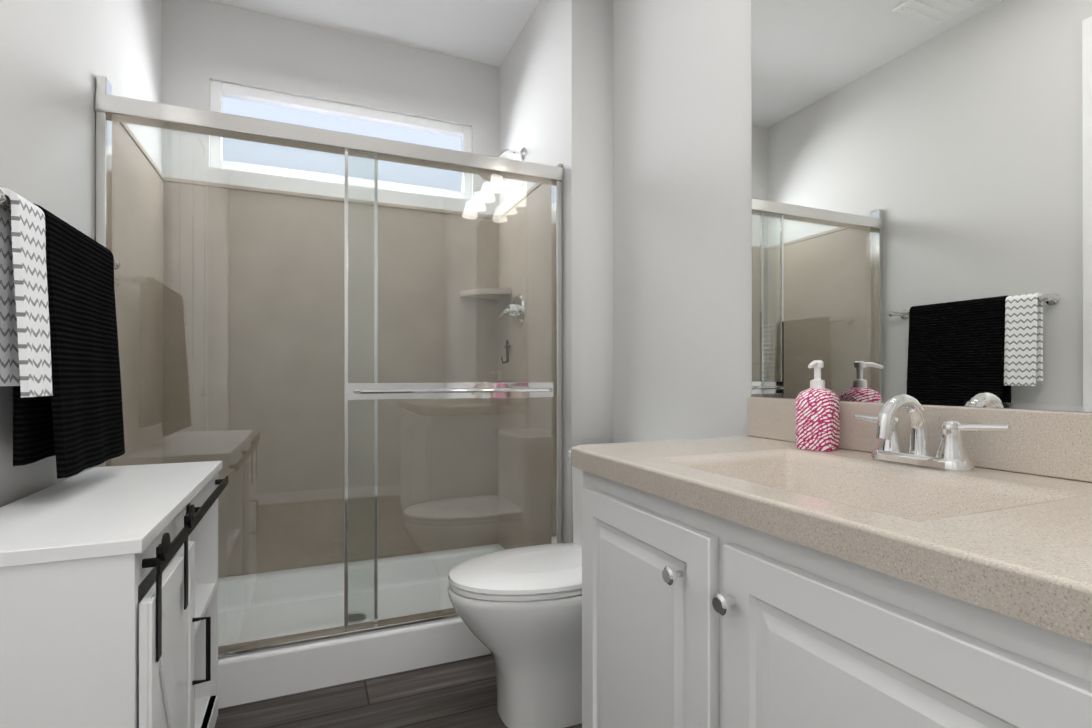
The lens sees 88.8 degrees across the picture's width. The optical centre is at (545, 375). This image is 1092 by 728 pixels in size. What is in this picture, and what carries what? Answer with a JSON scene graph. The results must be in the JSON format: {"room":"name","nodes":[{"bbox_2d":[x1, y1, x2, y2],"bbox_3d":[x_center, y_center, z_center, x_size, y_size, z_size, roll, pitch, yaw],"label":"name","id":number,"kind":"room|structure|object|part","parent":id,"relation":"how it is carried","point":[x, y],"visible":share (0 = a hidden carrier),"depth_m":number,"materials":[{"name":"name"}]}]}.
{"room":"bathroom","nodes":[
{"label":"bathroom","id":0,"kind":"room"},
{"bbox_2d":[0,0,161,507],"bbox_3d":[-0.970,-0.312,0.644,0.100,2.733,4.024,0,0,-23],"label":"wall","id":1,"kind":"structure","parent":0,"point":[57,57],"depth_m":1.44,"materials":[{"name":"grey paint"}]},
{"bbox_2d":[0,187,124,478],"bbox_3d":[-1.116,-0.068,1.294,0.136,0.558,0.677,0,0,-23],"label":"towel","id":2,"kind":"object","parent":1,"relation":"attached to","point":[59,363],"visible":1,"depth_m":1.16,"materials":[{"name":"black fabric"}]},
{"bbox_2d":[162,0,498,577],"bbox_3d":[-0.981,-0.309,2.771,1.540,2.733,0.100,0,0,-23],"label":"wall","id":3,"kind":"structure","parent":0,"point":[204,42],"depth_m":2.66,"materials":[{"name":"grey paint"}]},
{"bbox_2d":[95,110,561,577],"bbox_3d":[-0.801,0.021,2.348,1.539,1.768,0.818,0,0,-23],"label":"wall panels","id":4,"kind":"object","parent":3,"relation":"attached to","point":[198,361],"visible":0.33,"depth_m":2.63,"materials":[{"name":"beige acrylic"}]},
{"bbox_2d":[460,288,510,298],"bbox_3d":[-0.313,-0.426,2.876,0.210,0.028,0.210,0,0,-23],"label":"corner shelf","id":5,"kind":"object","parent":4,"relation":"attached to","point":[485,291],"depth_m":2.84,"materials":[{"name":"stone"}]},
{"bbox_2d":[501,340,509,362],"bbox_3d":[-0.211,-0.121,2.854,0.040,0.122,0.070,0,0,-23],"label":"hook","id":6,"kind":"object","parent":4,"relation":"attached to","point":[507,349],"depth_m":2.85,"materials":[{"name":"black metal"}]},
{"bbox_2d":[498,294,524,327],"bbox_3d":[-0.172,-0.315,2.705,0.084,0.164,0.178,0,0,-23],"label":"shower valve","id":7,"kind":"object","parent":4,"relation":"attached to","point":[513,309],"depth_m":2.68,"materials":[{"name":"silver metal"}]},
{"bbox_2d":[210,80,471,199],"bbox_3d":[-0.966,-1.132,2.776,1.214,0.400,0.055,0,0,-23],"label":"window","id":8,"kind":"structure","parent":3,"relation":"in","point":[219,91],"depth_m":2.72,"materials":[{"name":"white"}]},
{"bbox_2d":[208,0,539,66],"bbox_3d":[-0.129,-1.708,1.003,1.927,0.060,4.024,0,0,-23],"label":"ceiling","id":9,"kind":"structure","parent":0,"point":[485,31],"depth_m":2.63,"materials":[{"name":"white paint"}]},
{"bbox_2d":[215,654,581,727],"bbox_3d":[-0.129,1.085,0.999,1.927,0.060,4.024,0,0,-23],"label":"floor","id":10,"kind":"structure","parent":0,"point":[462,693],"depth_m":1.79,"materials":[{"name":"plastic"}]},
{"bbox_2d":[0,461,227,727],"bbox_3d":[-0.963,0.661,1.273,0.369,0.790,0.916,0,0,-23],"label":"storage cabinet","id":11,"kind":"object","parent":10,"relation":"on","point":[108,596],"visible":1,"depth_m":0.92,"materials":[{"name":"white paint"}]},
{"bbox_3d":[-0.733,0.693,1.091,0.018,0.635,0.375,0,0,-23],"label":"door","id":12,"kind":"part","parent":11,"relation":"part of","materials":[{"name":"white paint"}]},
{"bbox_2d":[218,544,504,708],"bbox_3d":[-0.795,0.983,2.331,1.532,0.149,0.844,0,0,-23],"label":"shower pan","id":13,"kind":"object","parent":10,"relation":"on","point":[264,674],"depth_m":2.09,"materials":[{"name":"white plastic"}]},
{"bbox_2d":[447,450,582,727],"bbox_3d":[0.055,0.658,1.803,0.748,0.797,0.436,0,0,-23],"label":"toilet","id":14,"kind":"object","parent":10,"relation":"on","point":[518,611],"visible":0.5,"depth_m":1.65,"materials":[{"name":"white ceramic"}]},
{"bbox_3d":[0.003,0.614,1.781,0.630,0.046,0.396,0,0,-23],"label":"seat","id":15,"kind":"part","parent":14,"relation":"part of","materials":[{"name":"white plastic"}]},
{"bbox_2d":[571,394,1091,727],"bbox_3d":[0.503,0.544,0.961,0.589,1.022,1.024,0,0,-23],"label":"bathroom vanity","id":16,"kind":"object","parent":10,"relation":"on","point":[902,561],"visible":1,"depth_m":0.81,"materials":[{"name":"white paint"}]},
{"bbox_3d":[0.177,0.570,1.079,0.020,0.630,0.442,0,0,-23],"label":"door","id":17,"kind":"part","parent":16,"relation":"part of","materials":[{"name":"white paint"}]},
{"bbox_3d":[0.213,0.332,0.930,0.031,0.031,0.031,0,0,-23],"label":"knob","id":18,"kind":"part","parent":16,"relation":"part of","materials":[{"name":"silver metal"}]},
{"bbox_3d":[0.262,0.332,0.814,0.031,0.031,0.031,0,0,-23],"label":"knob","id":19,"kind":"part","parent":16,"relation":"part of","materials":[{"name":"silver metal"}]},
{"bbox_2d":[796,360,839,450],"bbox_3d":[0.613,0.066,1.264,0.095,0.200,0.090,0,0,-23],"label":"soap dispenser","id":20,"kind":"object","parent":16,"relation":"on","point":[817,415],"visible":1,"depth_m":1.24,"materials":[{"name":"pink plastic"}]},
{"bbox_3d":[0.362,0.570,0.643,0.020,0.630,0.442,0,0,-23],"label":"door","id":21,"kind":"part","parent":16,"relation":"part of","materials":[{"name":"white paint"}]},
{"bbox_2d":[854,394,1010,471],"bbox_3d":[0.661,0.100,1.029,0.140,0.132,0.282,0,0,-23],"label":"faucet","id":22,"kind":"object","parent":16,"relation":"on","point":[890,455],"depth_m":1.01,"materials":[{"name":"silver metal"}]},
{"bbox_2d":[499,0,612,542],"bbox_3d":[0.037,-0.309,2.711,0.287,2.733,1.004,0,0,-23],"label":"wall","id":23,"kind":"structure","parent":0,"point":[556,87],"depth_m":2.25,"materials":[{"name":"grey paint"}]},
{"bbox_2d":[95,75,562,657],"bbox_3d":[-0.650,0.004,1.990,1.534,1.804,0.070,0,0,-23],"label":"shower door frame","id":24,"kind":"object","parent":23,"relation":"attached to","point":[109,107],"visible":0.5,"depth_m":1.96,"materials":[{"name":"clear glass"}]},
{"bbox_2d":[344,150,552,629],"bbox_3d":[-0.334,0.047,2.096,0.796,1.681,0.088,0,0,-23],"label":"frame bar","id":25,"kind":"object","parent":24,"relation":"attached to","point":[376,391],"visible":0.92,"depth_m":2.01,"materials":[{"name":"silver metal"}]},
{"bbox_2d":[479,147,525,180],"bbox_3d":[-0.216,-1.004,2.630,0.241,0.181,0.100,0,0,-23],"label":"shower head","id":26,"kind":"object","parent":23,"relation":"attached to","point":[522,153],"visible":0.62,"depth_m":2.65},
{"bbox_2d":[613,0,1074,442],"bbox_3d":[0.908,-0.311,0.896,0.100,2.733,3.020,0,0,-23],"label":"wall","id":27,"kind":"structure","parent":0,"point":[682,223],"depth_m":1.85,"materials":[{"name":"grey paint"}]},
{"bbox_2d":[747,397,1091,481],"bbox_3d":[0.764,0.112,1.073,0.022,0.108,1.024,0,0,-23],"label":"backsplash","id":28,"kind":"structure","parent":27,"relation":"attached to","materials":[{"name":"stone"}]},
{"bbox_2d":[751,0,1091,411],"bbox_3d":[0.771,-0.525,1.077,0.008,1.165,1.024,0,0,-23],"label":"mirror","id":29,"kind":"object","parent":27,"relation":"attached to","point":[921,201],"visible":1,"depth_m":1.11,"materials":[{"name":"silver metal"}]}
]}

